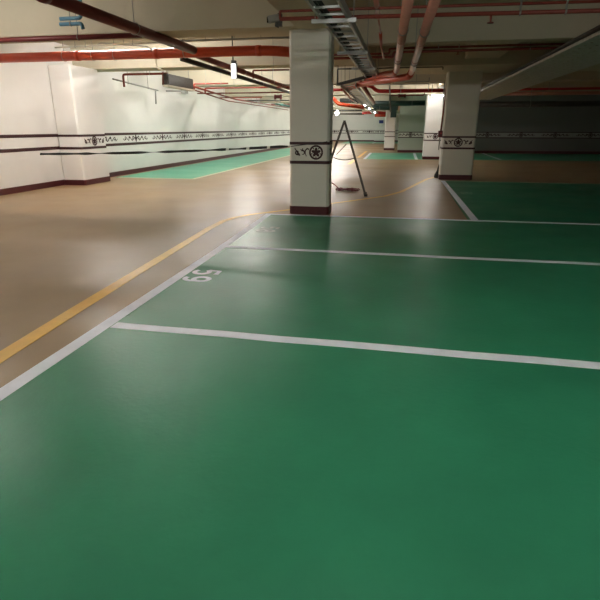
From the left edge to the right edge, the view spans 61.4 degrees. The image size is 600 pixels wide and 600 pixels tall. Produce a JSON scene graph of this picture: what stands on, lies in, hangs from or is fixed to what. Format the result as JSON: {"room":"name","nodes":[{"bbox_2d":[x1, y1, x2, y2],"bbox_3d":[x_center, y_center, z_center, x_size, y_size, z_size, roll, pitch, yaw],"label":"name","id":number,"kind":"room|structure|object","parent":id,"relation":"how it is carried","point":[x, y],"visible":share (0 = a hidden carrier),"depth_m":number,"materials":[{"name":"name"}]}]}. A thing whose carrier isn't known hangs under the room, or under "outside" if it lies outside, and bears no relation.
{"room":"parking garage","nodes":[
{"label":"parking garage","id":0,"kind":"room"},
{"bbox_2d":[0,42,289,188],"bbox_3d":[-3.392,-9.289,26.343,0.256,3.400,63.500,4,19,11],"label":"wall","id":1,"kind":"structure","parent":0,"point":[132,120],"depth_m":16.00,"materials":[{"name":"white paint"}]},
{"bbox_2d":[0,145,289,195],"bbox_3d":[-3.263,-7.736,26.845,0.020,0.135,63.500,4,19,11],"label":"baseboard","id":2,"kind":"structure","parent":1,"relation":"attached to","point":[12,190],"depth_m":16.28,"materials":[{"name":"red paint"}]},
{"bbox_2d":[166,90,187,93],"bbox_3d":[-4.467,-7.558,18.273,0.813,0.180,0.200,4,19,11],"label":"junction box","id":3,"kind":"object","parent":1,"relation":"attached to","point":[181,91],"visible":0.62,"depth_m":18.24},
{"bbox_2d":[0,141,599,599],"bbox_3d":[7.324,-6.906,24.926,22.200,0.202,64.100,4,19,11],"label":"floor","id":4,"kind":"structure","parent":0,"point":[139,464],"depth_m":2.83,"materials":[{"name":"paint"}]},
{"bbox_2d":[48,65,110,184],"bbox_3d":[-5.705,-4.505,13.164,0.626,2.840,1.216,4,19,11],"label":"square pillar","id":5,"kind":"structure","parent":4,"relation":"on","point":[75,89],"depth_m":12.80,"materials":[{"name":"white paint"}]},
{"bbox_2d":[0,214,269,400],"bbox_3d":[-1.732,0.612,2.539,0.153,0.002,13.262,3,19,10],"label":"parking line","id":6,"kind":"object","parent":4,"relation":"on","point":[6,390],"visible":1,"depth_m":3.75,"materials":[{"name":"white paint"}]},
{"bbox_2d":[118,177,184,178],"bbox_3d":[-4.254,-3.587,14.866,2.370,0.002,0.110,4,19,11],"label":"parking line","id":7,"kind":"object","parent":4,"relation":"on","point":[118,177],"visible":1,"depth_m":14.76,"materials":[{"name":"beige paint"}]},
{"bbox_2d":[182,270,221,281],"bbox_3d":[-0.983,-0.247,5.061,0.300,0.002,0.434,4,19,11],"label":"number","id":8,"kind":"object","parent":4,"relation":"on","point":[195,271],"visible":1,"depth_m":4.99,"materials":[{"name":"white paint"}]},
{"bbox_2d":[0,177,433,362],"bbox_3d":[0.301,-1.693,9.306,1.740,0.002,14.537,8,21,23],"label":"yellow line","id":9,"kind":"object","parent":4,"relation":"on","point":[20,344],"visible":0.9,"depth_m":4.40,"materials":[{"name":"paint"}]},
{"bbox_2d":[193,155,289,178],"bbox_3d":[-0.106,-8.551,29.442,0.143,0.002,31.941,4,19,10],"label":"parking line","id":10,"kind":"object","parent":4,"relation":"on","point":[288,155],"visible":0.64,"depth_m":17.96,"materials":[{"name":"beige paint"}]},
{"bbox_2d":[256,227,279,231],"bbox_3d":[-0.470,-1.031,7.361,0.288,0.002,0.425,4,19,11],"label":"number","id":11,"kind":"object","parent":4,"relation":"on","point":[263,228],"visible":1,"depth_m":7.27,"materials":[{"name":"white paint"}]},
{"bbox_2d":[289,28,333,214],"bbox_3d":[0.190,-2.876,8.381,0.676,2.840,0.416,4,19,11],"label":"square pillar","id":12,"kind":"structure","parent":4,"relation":"on","point":[311,51],"depth_m":8.16,"materials":[{"name":"beige paint"}]},
{"bbox_2d":[40,140,332,154],"bbox_3d":[-2.057,-2.588,8.611,5.215,0.268,0.395,1,19,4],"label":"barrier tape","id":13,"kind":"object","parent":12,"relation":"attached to","point":[276,146],"visible":1,"depth_m":8.62,"materials":[{"name":"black plastic"}]},
{"bbox_2d":[331,182,359,190],"bbox_3d":[1.005,-2.688,11.874,0.831,0.227,0.474,4,19,11],"label":"cord","id":14,"kind":"object","parent":4,"relation":"on","point":[337,188],"visible":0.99,"depth_m":11.81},
{"bbox_2d":[332,120,367,196],"bbox_3d":[0.941,-3.110,11.084,1.337,1.564,0.390,10,21,26],"label":"step ladder","id":15,"kind":"object","parent":4,"relation":"on","point":[365,194],"visible":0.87,"depth_m":10.86,"materials":[{"name":"metal"}]},
{"bbox_2d":[110,322,599,368],"bbox_3d":[4.012,0.552,2.713,11.052,0.002,0.120,4,19,11],"label":"parking line","id":16,"kind":"object","parent":4,"relation":"on","point":[297,340],"visible":1,"depth_m":3.41,"materials":[{"name":"white paint"}]},
{"bbox_2d":[374,117,384,141],"bbox_3d":[8.456,-18.212,53.410,1.116,2.840,0.816,4,19,11],"label":"square pillar","id":17,"kind":"structure","parent":4,"relation":"on","point":[379,132],"depth_m":53.15,"materials":[{"name":"white paint"}]},
{"bbox_2d":[379,120,383,126],"bbox_3d":[8.493,-18.479,52.843,0.520,0.712,0.030,4,19,11],"label":"wall sign","id":18,"kind":"object","parent":17,"relation":"attached to","point":[381,122],"visible":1,"depth_m":52.83,"materials":[{"name":"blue plastic"}]},
{"bbox_2d":[384,110,395,149],"bbox_3d":[6.010,-11.467,33.605,0.696,2.840,0.816,4,19,11],"label":"square pillar","id":19,"kind":"structure","parent":4,"relation":"on","point":[390,123],"depth_m":33.33,"materials":[{"name":"white paint"}]},
{"bbox_2d":[226,246,599,264],"bbox_3d":[4.514,-0.304,5.230,11.093,0.002,0.121,4,19,11],"label":"parking line","id":20,"kind":"object","parent":4,"relation":"on","point":[244,247],"visible":1,"depth_m":5.84,"materials":[{"name":"white paint"}]},
{"bbox_2d":[422,94,444,159],"bbox_3d":[6.288,-8.065,23.616,0.916,2.840,0.816,4,19,11],"label":"square pillar","id":21,"kind":"structure","parent":4,"relation":"on","point":[434,104],"depth_m":23.27,"materials":[{"name":"white paint"}]},
{"bbox_2d":[268,214,599,224],"bbox_3d":[4.964,-1.132,7.658,11.200,0.002,0.104,4,19,10],"label":"parking line","id":22,"kind":"object","parent":4,"relation":"on","point":[268,214],"visible":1,"depth_m":8.14,"materials":[{"name":"white paint"}]},
{"bbox_2d":[434,165,438,177],"bbox_3d":[4.119,-3.855,14.933,0.257,0.470,0.314,4,19,11],"label":"cloth bundle","id":23,"kind":"object","parent":4,"relation":"on","point":[437,171],"visible":0.28,"depth_m":14.89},
{"bbox_2d":[441,181,477,219],"bbox_3d":[3.409,-2.321,11.152,0.118,0.002,6.500,3,19,10],"label":"parking line","id":24,"kind":"object","parent":4,"relation":"on","point":[464,207],"visible":1,"depth_m":9.87,"materials":[{"name":"white paint"}]},
{"bbox_2d":[438,71,482,179],"bbox_3d":[4.501,-4.892,14.302,0.911,2.840,0.716,4,19,11],"label":"square pillar","id":25,"kind":"structure","parent":4,"relation":"on","point":[463,88],"depth_m":13.97,"materials":[{"name":"beige paint"}]},
{"bbox_2d":[438,82,444,149],"bbox_3d":[4.030,-5.207,14.346,0.061,1.817,0.031,4,19,11],"label":"conduit","id":26,"kind":"object","parent":25,"relation":"attached to","point":[444,82],"visible":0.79,"depth_m":14.22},
{"bbox_2d":[440,82,446,130],"bbox_3d":[4.034,-5.551,14.067,0.118,1.764,0.039,4,19,11],"label":"riser pipe","id":27,"kind":"object","parent":25,"relation":"attached to","point":[446,82],"visible":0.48,"depth_m":14.14,"materials":[{"name":"metal"}]},
{"bbox_2d":[56,0,565,55],"bbox_3d":[7.324,-10.337,23.758,22.200,0.250,64.100,4,19,11],"label":"ceiling","id":28,"kind":"structure","parent":0,"point":[350,3],"depth_m":8.71,"materials":[{"name":"paint"}]},
{"bbox_2d":[0,14,141,42],"bbox_3d":[-4.510,-4.457,7.979,4.278,0.707,0.092,4,19,11],"label":"pipe","id":29,"kind":"object","parent":28,"relation":"hanging from","point":[78,37],"visible":0.94,"depth_m":7.88,"materials":[{"name":"metal"}]},
{"bbox_2d":[59,0,82,20],"bbox_3d":[-3.272,-4.282,7.189,0.404,0.534,0.051,4,19,11],"label":"pipe","id":30,"kind":"object","parent":28,"relation":"hanging from","point":[79,17],"visible":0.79,"depth_m":7.25,"materials":[{"name":"metal"}]},
{"bbox_2d":[59,12,84,29],"bbox_3d":[-3.294,-4.225,7.213,0.383,0.652,0.070,4,19,11],"label":"pipe","id":31,"kind":"object","parent":28,"relation":"hanging from","point":[69,23],"visible":0.98,"depth_m":7.27,"materials":[{"name":"metal"}]},
{"bbox_2d":[54,39,158,48],"bbox_3d":[-3.685,-5.076,9.535,2.197,0.538,0.046,4,19,11],"label":"conduit","id":32,"kind":"object","parent":28,"relation":"hanging from","point":[132,43],"visible":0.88,"depth_m":9.60,"materials":[{"name":"white metal"}]},
{"bbox_2d":[36,0,196,54],"bbox_3d":[-2.518,-4.106,6.947,0.183,0.706,5.330,4,19,11],"label":"drain pipe","id":33,"kind":"object","parent":28,"relation":"hanging from","point":[77,7],"visible":1,"depth_m":6.92,"materials":[{"name":"metal"}]},
{"bbox_2d":[97,40,151,49],"bbox_3d":[-3.389,-5.076,9.635,1.175,0.602,0.039,4,19,11],"label":"conduit","id":34,"kind":"object","parent":28,"relation":"hanging from","point":[123,40],"visible":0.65,"depth_m":9.66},
{"bbox_2d":[112,71,158,90],"bbox_3d":[-4.966,-6.888,15.321,0.062,0.840,2.903,3,19,9],"label":"conduit","id":35,"kind":"object","parent":28,"relation":"hanging from","point":[146,71],"visible":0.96,"depth_m":15.35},
{"bbox_2d":[0,40,288,62],"bbox_3d":[-2.945,-5.032,9.767,6.783,0.771,1.154,0,19,1],"label":"pipe","id":36,"kind":"object","parent":28,"relation":"hanging from","point":[257,50],"visible":0.79,"depth_m":9.71,"materials":[{"name":"metal"}]},
{"bbox_2d":[122,71,167,86],"bbox_3d":[-4.347,-6.444,14.105,1.391,0.895,0.078,4,19,11],"label":"pipe","id":37,"kind":"object","parent":28,"relation":"hanging from","point":[149,73],"visible":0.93,"depth_m":14.16,"materials":[{"name":"metal"}]},
{"bbox_2d":[0,0,296,43],"bbox_3d":[-3.400,-4.683,8.382,6.880,0.580,0.620,4,19,11],"label":"ceiling beam","id":38,"kind":"structure","parent":28,"relation":"attached to","point":[18,18],"depth_m":7.94,"materials":[{"name":"paint"}]},
{"bbox_2d":[163,70,194,90],"bbox_3d":[-3.520,-6.617,14.655,0.170,0.923,1.890,4,19,11],"label":"box","id":39,"kind":"object","parent":28,"relation":"hanging from","point":[170,81],"visible":0.88,"depth_m":14.53,"materials":[{"name":"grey metal"}]},
{"bbox_2d":[167,74,192,87],"bbox_3d":[-3.464,-6.369,14.728,0.022,0.232,1.750,4,19,11],"label":"grille","id":40,"kind":"object","parent":39,"relation":"attached to","point":[172,80],"depth_m":14.59,"materials":[{"name":"metal"}]},
{"bbox_2d":[193,73,227,88],"bbox_3d":[-2.959,-7.366,16.625,1.209,0.774,0.068,4,19,11],"label":"pipe","id":41,"kind":"object","parent":28,"relation":"hanging from","point":[194,84],"visible":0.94,"depth_m":16.70,"materials":[{"name":"metal"}]},
{"bbox_2d":[70,39,358,71],"bbox_3d":[-2.240,-6.166,12.739,7.380,0.580,0.700,4,19,11],"label":"ceiling beam","id":42,"kind":"structure","parent":28,"relation":"attached to","point":[243,62],"depth_m":12.62,"materials":[{"name":"paint"}]},
{"bbox_2d":[338,76,371,85],"bbox_3d":[1.331,-5.521,12.270,0.853,0.583,0.060,4,19,11],"label":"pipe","id":43,"kind":"object","parent":42,"relation":"hanging from","point":[362,77],"visible":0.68,"depth_m":12.30,"materials":[{"name":"grey metal"}]},
{"bbox_2d":[180,36,288,41],"bbox_3d":[-0.943,-4.719,8.548,2.364,0.577,0.042,4,19,11],"label":"conduit","id":44,"kind":"object","parent":28,"relation":"hanging from","point":[205,39],"visible":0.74,"depth_m":8.66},
{"bbox_2d":[231,36,237,78],"bbox_3d":[-1.434,-5.300,10.880,0.120,0.982,0.130,4,19,11],"label":"hanging sign","id":45,"kind":"object","parent":28,"relation":"hanging from","point":[234,75],"visible":0.75,"depth_m":10.93,"materials":[{"name":"white"}]},
{"bbox_2d":[180,58,289,93],"bbox_3d":[-0.396,-8.139,18.951,0.136,0.810,19.800,4,19,11],"label":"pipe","id":46,"kind":"object","parent":28,"relation":"hanging from","point":[187,60],"visible":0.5,"depth_m":12.13,"materials":[{"name":"grey metal"}]},
{"bbox_2d":[197,88,283,93],"bbox_3d":[-2.388,-8.733,20.671,4.045,0.795,0.068,4,19,11],"label":"pipe","id":47,"kind":"object","parent":28,"relation":"hanging from","point":[270,88],"visible":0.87,"depth_m":20.75,"materials":[{"name":"metal"}]},
{"bbox_2d":[194,89,286,109],"bbox_3d":[-2.526,-9.351,22.739,0.609,0.959,18.814,3,19,9],"label":"pipe","id":48,"kind":"object","parent":28,"relation":"hanging from","point":[194,89],"visible":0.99,"depth_m":22.23,"materials":[{"name":"metal"}]},
{"bbox_2d":[219,97,261,97],"bbox_3d":[-3.119,-9.582,23.225,2.822,0.835,0.068,4,19,11],"label":"pipe","id":49,"kind":"object","parent":28,"relation":"hanging from","point":[219,97],"visible":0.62,"depth_m":23.19,"materials":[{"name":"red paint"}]},
{"bbox_2d":[193,86,289,107],"bbox_3d":[-2.343,-9.208,22.219,0.404,0.894,17.805,3,19,10],"label":"pipe","id":50,"kind":"object","parent":28,"relation":"hanging from","point":[256,102],"visible":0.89,"depth_m":21.27,"materials":[{"name":"metal"}]},
{"bbox_2d":[204,85,289,92],"bbox_3d":[-1.822,-7.483,17.102,3.032,0.860,0.068,4,19,11],"label":"pipe","id":51,"kind":"object","parent":28,"relation":"hanging from","point":[272,85],"visible":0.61,"depth_m":17.25,"materials":[{"name":"metal"}]},
{"bbox_2d":[197,57,333,104],"bbox_3d":[-0.063,-8.137,18.883,0.136,0.770,19.800,4,19,11],"label":"drain pipe","id":52,"kind":"object","parent":28,"relation":"hanging from","point":[206,59],"visible":0.54,"depth_m":12.45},
{"bbox_2d":[247,100,289,100],"bbox_3d":[-2.280,-10.870,26.918,3.570,0.778,0.077,4,19,11],"label":"pipe","id":53,"kind":"object","parent":28,"relation":"hanging from","point":[247,100],"visible":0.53,"depth_m":26.85,"materials":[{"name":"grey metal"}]},
{"bbox_2d":[252,63,289,78],"bbox_3d":[-0.635,-5.651,11.773,1.010,0.892,0.057,4,19,11],"label":"pipe","id":54,"kind":"object","parent":28,"relation":"hanging from","point":[273,69],"visible":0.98,"depth_m":11.86,"materials":[{"name":"metal"}]},
{"bbox_2d":[274,95,281,99],"bbox_3d":[-0.915,-8.764,20.892,0.339,0.880,0.160,4,19,11],"label":"valve","id":55,"kind":"object","parent":28,"relation":"hanging from","point":[275,96],"visible":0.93,"depth_m":20.94,"materials":[{"name":"red paint"}]},
{"bbox_2d":[275,103,289,106],"bbox_3d":[-0.831,-10.639,26.696,0.124,1.071,4.427,-5,19,-13],"label":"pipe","id":56,"kind":"object","parent":28,"relation":"hanging from","point":[275,103],"visible":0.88,"depth_m":27.03,"materials":[{"name":"metal"}]},
{"bbox_2d":[267,0,355,62],"bbox_3d":[-0.672,-2.991,3.417,0.500,0.580,17.980,4,19,11],"label":"ceiling beam","id":57,"kind":"structure","parent":28,"relation":"attached to","point":[279,5],"depth_m":6.97,"materials":[{"name":"paint"}]},
{"bbox_2d":[267,13,281,27],"bbox_3d":[-0.321,-3.536,6.396,0.195,0.166,0.104,0,19,-1],"label":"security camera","id":58,"kind":"object","parent":57,"relation":"attached to","point":[274,18],"visible":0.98,"depth_m":6.35,"materials":[{"name":"grey plastic"}]},
{"bbox_2d":[260,95,388,102],"bbox_3d":[1.402,-11.949,29.716,7.600,0.580,0.700,4,19,11],"label":"ceiling beam","id":59,"kind":"structure","parent":28,"relation":"attached to","point":[379,97],"depth_m":29.28,"materials":[{"name":"paint"}]},
{"bbox_2d":[284,102,372,106],"bbox_3d":[2.619,-13.941,35.567,7.600,0.580,0.700,4,19,11],"label":"ceiling beam","id":60,"kind":"structure","parent":28,"relation":"attached to","point":[334,105],"depth_m":35.31,"materials":[{"name":"paint"}]},
{"bbox_2d":[311,0,356,23],"bbox_3d":[0.378,-3.526,5.521,0.504,0.885,0.040,4,19,11],"label":"hanger","id":61,"kind":"object","parent":28,"relation":"hanging from","point":[330,20],"visible":1,"depth_m":5.64,"materials":[{"name":"metal"}]},
{"bbox_2d":[333,67,341,90],"bbox_3d":[1.357,-7.316,16.606,0.600,0.857,0.113,4,19,11],"label":"pipe","id":62,"kind":"object","parent":28,"relation":"hanging from","point":[334,89],"visible":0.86,"depth_m":16.70,"materials":[{"name":"metal"}]},
{"bbox_2d":[333,90,363,108],"bbox_3d":[2.020,-8.731,21.370,1.435,1.250,0.180,4,19,11],"label":"pipe","id":63,"kind":"object","parent":28,"relation":"hanging from","point":[335,100],"visible":0.89,"depth_m":21.47,"materials":[{"name":"metal"}]},
{"bbox_2d":[333,113,363,114],"bbox_3d":[3.785,-14.964,39.337,2.429,1.036,0.146,4,19,11],"label":"conduit","id":64,"kind":"object","parent":28,"relation":"hanging from","point":[333,113],"visible":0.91,"depth_m":39.42,"materials":[{"name":"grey metal"}]},
{"bbox_2d":[333,107,366,109],"bbox_3d":[3.855,-15.966,41.511,7.600,0.580,0.700,4,19,11],"label":"ceiling beam","id":65,"kind":"structure","parent":28,"relation":"attached to","point":[334,108],"depth_m":41.41,"materials":[{"name":"paint"}]},
{"bbox_2d":[375,114,385,116],"bbox_3d":[6.522,-15.115,40.869,0.884,0.617,0.303,4,19,11],"label":"pipe","id":66,"kind":"object","parent":65,"relation":"hanging from","point":[376,115],"visible":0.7,"depth_m":40.83,"materials":[{"name":"metal"}]},
{"bbox_2d":[342,89,359,104],"bbox_3d":[2.472,-9.163,22.203,0.158,0.971,16.012,3,19,9],"label":"conduit","id":67,"kind":"object","parent":28,"relation":"hanging from","point":[343,90],"visible":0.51,"depth_m":18.26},
{"bbox_2d":[337,6,368,54],"bbox_3d":[0.838,-4.346,7.928,0.484,0.885,0.040,4,19,11],"label":"hanger","id":68,"kind":"object","parent":28,"relation":"hanging from","point":[340,52],"visible":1,"depth_m":8.03,"materials":[{"name":"metal"}]},
{"bbox_2d":[305,0,378,76],"bbox_3d":[0.897,-4.041,8.127,0.332,0.090,8.800,4,19,11],"label":"tray","id":69,"kind":"object","parent":68,"relation":"on","point":[342,4],"visible":0.79,"depth_m":6.69,"materials":[{"name":"metal"}]},
{"bbox_2d":[313,0,368,74],"bbox_3d":[0.812,-4.051,8.141,0.095,0.033,8.800,4,19,11],"label":"cable bundle","id":70,"kind":"object","parent":69,"relation":"in","point":[320,2],"visible":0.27,"depth_m":6.21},
{"bbox_2d":[333,110,385,111],"bbox_3d":[5.091,-17.991,47.455,7.600,0.580,0.700,4,19,11],"label":"ceiling beam","id":71,"kind":"structure","parent":28,"relation":"attached to","point":[362,110],"depth_m":47.12,"materials":[{"name":"paint"}]},
{"bbox_2d":[351,52,375,69],"bbox_3d":[1.282,-5.073,10.064,0.484,0.885,0.040,4,19,11],"label":"hanger","id":72,"kind":"object","parent":28,"relation":"hanging from","point":[353,68],"visible":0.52,"depth_m":10.18,"materials":[{"name":"metal"}]},
{"bbox_2d":[358,80,373,104],"bbox_3d":[3.300,-9.517,23.097,0.124,0.875,21.810,3,19,9],"label":"pipe","id":73,"kind":"object","parent":28,"relation":"hanging from","point":[360,80],"visible":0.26,"depth_m":18.21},
{"bbox_2d":[364,87,375,103],"bbox_3d":[3.427,-9.628,23.463,0.106,0.902,21.010,3,19,9],"label":"pipe","id":74,"kind":"object","parent":28,"relation":"hanging from","point":[365,88],"visible":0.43,"depth_m":18.09,"materials":[{"name":"metal"}]},
{"bbox_2d":[362,111,385,114],"bbox_3d":[5.454,-14.185,37.101,1.766,1.068,0.236,4,19,11],"label":"pipe","id":75,"kind":"object","parent":28,"relation":"hanging from","point":[364,112],"visible":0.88,"depth_m":37.20,"materials":[{"name":"metal"}]},
{"bbox_2d":[340,82,377,113],"bbox_3d":[3.406,-9.674,25.175,0.400,0.158,25.809,3,19,9],"label":"tray","id":76,"kind":"object","parent":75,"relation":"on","point":[363,99],"visible":0.94,"depth_m":18.33,"materials":[{"name":"metal"}]},
{"bbox_2d":[373,0,383,59],"bbox_3d":[1.172,-4.184,7.322,0.081,0.799,4.105,3,19,9],"label":"pipe","id":77,"kind":"object","parent":28,"relation":"hanging from","point":[376,2],"visible":0.86,"depth_m":6.91,"materials":[{"name":"metal"}]},
{"bbox_2d":[346,67,414,90],"bbox_3d":[1.754,-5.941,12.881,0.360,1.059,5.914,-3,19,-8],"label":"pipe","id":78,"kind":"object","parent":28,"relation":"hanging from","point":[403,77],"visible":0.72,"depth_m":11.51,"materials":[{"name":"metal"}]},
{"bbox_2d":[364,46,396,80],"bbox_3d":[1.856,-5.516,11.548,0.184,1.003,3.468,-1,19,-3],"label":"pipe","id":79,"kind":"object","parent":28,"relation":"hanging from","point":[385,73],"visible":0.64,"depth_m":11.41,"materials":[{"name":"metal"}]},
{"bbox_2d":[166,66,599,86],"bbox_3d":[5.818,-7.495,16.640,21.600,0.580,0.700,4,19,11],"label":"ceiling beam","id":80,"kind":"structure","parent":28,"relation":"attached to","point":[198,76],"depth_m":17.43,"materials":[{"name":"paint"}]},
{"bbox_2d":[372,105,397,109],"bbox_3d":[4.820,-11.266,28.537,1.466,1.072,0.303,4,19,11],"label":"duct","id":81,"kind":"object","parent":28,"relation":"hanging from","point":[375,107],"visible":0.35,"depth_m":28.59,"materials":[{"name":"metal"}]},
{"bbox_2d":[337,46,443,85],"bbox_3d":[2.202,-5.819,12.418,2.596,0.991,0.043,4,19,11],"label":"conduit","id":82,"kind":"object","parent":28,"relation":"hanging from","point":[442,67],"visible":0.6,"depth_m":12.44,"materials":[{"name":"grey metal"}]},
{"bbox_2d":[391,96,400,112],"bbox_3d":[7.907,-15.758,40.901,0.600,0.580,25.000,4,19,11],"label":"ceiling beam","id":83,"kind":"structure","parent":28,"relation":"attached to","point":[393,98],"depth_m":29.34,"materials":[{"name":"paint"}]},
{"bbox_2d":[374,96,424,105],"bbox_3d":[5.230,-10.656,26.507,2.642,0.917,0.303,4,19,11],"label":"duct","id":84,"kind":"object","parent":28,"relation":"hanging from","point":[415,102],"visible":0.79,"depth_m":26.49,"materials":[{"name":"metal"}]},
{"bbox_2d":[398,85,405,97],"bbox_3d":[3.760,-7.913,18.487,0.289,0.939,0.140,4,19,11],"label":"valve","id":85,"kind":"object","parent":28,"relation":"hanging from","point":[399,95],"visible":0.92,"depth_m":18.55,"materials":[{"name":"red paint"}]},
{"bbox_2d":[394,0,413,73],"bbox_3d":[1.466,-4.065,7.247,0.138,0.977,5.806,3,19,9],"label":"pipe","id":86,"kind":"object","parent":28,"relation":"hanging from","point":[406,9],"visible":1,"depth_m":6.15,"materials":[{"name":"metal"}]},
{"bbox_2d":[366,84,443,93],"bbox_3d":[3.695,-7.664,17.616,2.770,0.850,0.166,4,19,11],"label":"pipe","id":87,"kind":"object","parent":28,"relation":"hanging from","point":[373,87],"visible":0.88,"depth_m":17.67,"materials":[{"name":"metal"}]},
{"bbox_2d":[380,78,429,90],"bbox_3d":[3.382,-7.258,16.420,1.654,0.846,0.050,4,19,11],"label":"conduit","id":88,"kind":"object","parent":28,"relation":"hanging from","point":[416,78],"visible":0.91,"depth_m":16.43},
{"bbox_2d":[391,88,424,95],"bbox_3d":[3.965,-7.957,18.537,1.330,0.889,0.061,4,19,11],"label":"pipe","id":89,"kind":"object","parent":28,"relation":"hanging from","point":[415,88],"visible":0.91,"depth_m":18.62,"materials":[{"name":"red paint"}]},
{"bbox_2d":[393,74,429,82],"bbox_3d":[3.378,-7.375,16.381,1.652,0.601,0.050,4,19,11],"label":"conduit","id":90,"kind":"object","parent":28,"relation":"hanging from","point":[416,74],"visible":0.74,"depth_m":16.39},
{"bbox_2d":[225,81,599,96],"bbox_3d":[7.054,-9.520,22.585,21.600,0.580,0.700,4,19,11],"label":"ceiling beam","id":91,"kind":"structure","parent":28,"relation":"attached to","point":[567,83],"depth_m":22.75,"materials":[{"name":"paint"}]},
{"bbox_2d":[340,95,358,102],"bbox_3d":[2.283,-9.259,23.288,0.885,0.367,0.236,4,19,11],"label":"duct","id":92,"kind":"object","parent":91,"relation":"hanging from","point":[342,100],"visible":0.88,"depth_m":23.26,"materials":[{"name":"grey metal"}]},
{"bbox_2d":[408,0,440,75],"bbox_3d":[1.761,-4.089,7.339,0.138,0.991,6.104,3,19,9],"label":"pipe","id":93,"kind":"object","parent":28,"relation":"hanging from","point":[432,7],"visible":1,"depth_m":6.20,"materials":[{"name":"metal"}]},
{"bbox_2d":[279,0,599,18],"bbox_3d":[4.452,-3.482,5.209,9.603,0.766,0.056,4,19,11],"label":"pipe","id":94,"kind":"object","parent":28,"relation":"hanging from","point":[566,2],"visible":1,"depth_m":5.76,"materials":[{"name":"metal"}]},
{"bbox_2d":[280,1,599,23],"bbox_3d":[4.459,-3.430,5.226,9.588,0.876,0.072,4,19,11],"label":"pipe","id":95,"kind":"object","parent":28,"relation":"hanging from","point":[520,11],"visible":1,"depth_m":5.77,"materials":[{"name":"metal"}]},
{"bbox_2d":[437,83,445,88],"bbox_3d":[5.622,-8.075,18.126,0.800,0.440,9.050,4,19,11],"label":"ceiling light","id":96,"kind":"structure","parent":28,"relation":"attached to","point":[440,85],"depth_m":20.48,"materials":[{"name":"paint"}]},
{"bbox_2d":[334,42,592,55],"bbox_3d":[5.295,-4.867,9.085,9.536,0.644,0.060,4,19,11],"label":"pipe","id":97,"kind":"object","parent":28,"relation":"hanging from","point":[532,44],"visible":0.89,"depth_m":9.53,"materials":[{"name":"metal"}]},
{"bbox_2d":[334,42,597,59],"bbox_3d":[5.295,-4.835,9.095,9.536,0.710,0.068,4,19,11],"label":"pipe","id":98,"kind":"object","parent":28,"relation":"hanging from","point":[530,47],"visible":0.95,"depth_m":9.57,"materials":[{"name":"metal"}]},
{"bbox_2d":[343,0,599,46],"bbox_3d":[7.778,-4.545,7.978,14.220,0.580,0.300,4,19,11],"label":"ceiling beam","id":99,"kind":"structure","parent":28,"relation":"attached to","point":[545,27],"depth_m":8.72,"materials":[{"name":"paint"}]},
{"bbox_2d":[360,41,599,74],"bbox_3d":[8.661,-5.992,12.228,14.220,0.580,2.050,4,19,11],"label":"ceiling beam","id":100,"kind":"structure","parent":28,"relation":"attached to","point":[512,60],"depth_m":12.29,"materials":[{"name":"paint"}]},
{"bbox_2d":[465,42,519,58],"bbox_3d":[4.024,-5.457,10.440,0.800,0.440,3.400,4,19,11],"label":"ceiling beam","id":101,"kind":"structure","parent":28,"relation":"attached to","point":[475,54],"depth_m":11.16,"materials":[{"name":"paint"}]},
{"bbox_2d":[479,86,599,107],"bbox_3d":[10.011,-7.889,18.918,6.209,1.263,0.258,4,19,11],"label":"pipe","id":102,"kind":"object","parent":28,"relation":"hanging from","point":[594,103],"visible":0.91,"depth_m":19.16,"materials":[{"name":"grey metal"}]},
{"bbox_2d":[480,31,599,99],"bbox_3d":[5.506,-5.260,11.868,1.098,0.045,20.500,4,19,11],"label":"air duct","id":103,"kind":"object","parent":28,"relation":"hanging from","point":[555,60],"visible":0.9,"depth_m":9.96,"materials":[{"name":"metal"}]},
{"bbox_2d":[481,25,599,89],"bbox_3d":[5.132,-5.338,11.811,0.329,0.077,20.301,4,19,11],"label":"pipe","id":104,"kind":"object","parent":103,"relation":"in","point":[597,28],"visible":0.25,"depth_m":8.63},
{"bbox_2d":[503,86,599,95],"bbox_3d":[11.107,-8.726,20.558,5.561,0.735,0.169,4,19,11],"label":"drain pipe","id":105,"kind":"object","parent":28,"relation":"hanging from","point":[560,92],"visible":0.94,"depth_m":20.70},
{"bbox_2d":[512,82,599,90],"bbox_3d":[11.255,-8.808,20.500,5.261,0.543,0.124,4,19,11],"label":"pipe","id":106,"kind":"object","parent":28,"relation":"hanging from","point":[563,88],"visible":0.91,"depth_m":20.61,"materials":[{"name":"metal"}]},
{"bbox_2d":[332,112,399,139],"bbox_3d":[13.479,-18.691,53.948,22.100,3.400,0.256,4,19,11],"label":"wall","id":107,"kind":"structure","parent":0,"point":[360,127],"depth_m":55.24,"materials":[{"name":"white paint"}]},
{"bbox_2d":[333,140,397,141],"bbox_3d":[8.155,-17.441,55.339,10.800,0.135,0.020,4,19,11],"label":"baseboard","id":108,"kind":"structure","parent":107,"relation":"attached to","point":[333,140],"depth_m":55.62,"materials":[{"name":"red paint"}]},
{"bbox_2d":[389,83,390,111],"bbox_3d":[2.939,-6.689,16.491,0.137,1.036,0.046,4,19,11],"label":"conduit","id":109,"kind":"object","parent":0,"point":[389,83],"visible":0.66,"depth_m":16.48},
{"bbox_2d":[390,106,396,117],"bbox_3d":[5.217,-10.486,28.129,0.320,0.602,0.300,4,19,11],"label":"box","id":110,"kind":"object","parent":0,"point":[393,108],"visible":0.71,"depth_m":27.99,"materials":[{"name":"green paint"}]},
{"bbox_2d":[397,95,599,151],"bbox_3d":[12.502,-10.251,29.167,13.406,3.400,0.306,4,19,11],"label":"wall","id":111,"kind":"structure","parent":0,"point":[498,128],"depth_m":29.00,"materials":[{"name":"grey paint"}]},
{"bbox_2d":[397,150,599,153],"bbox_3d":[12.490,-8.655,29.544,13.370,0.135,0.020,4,19,11],"label":"baseboard","id":112,"kind":"structure","parent":111,"relation":"attached to","point":[540,152],"depth_m":29.29,"materials":[{"name":"red paint"}]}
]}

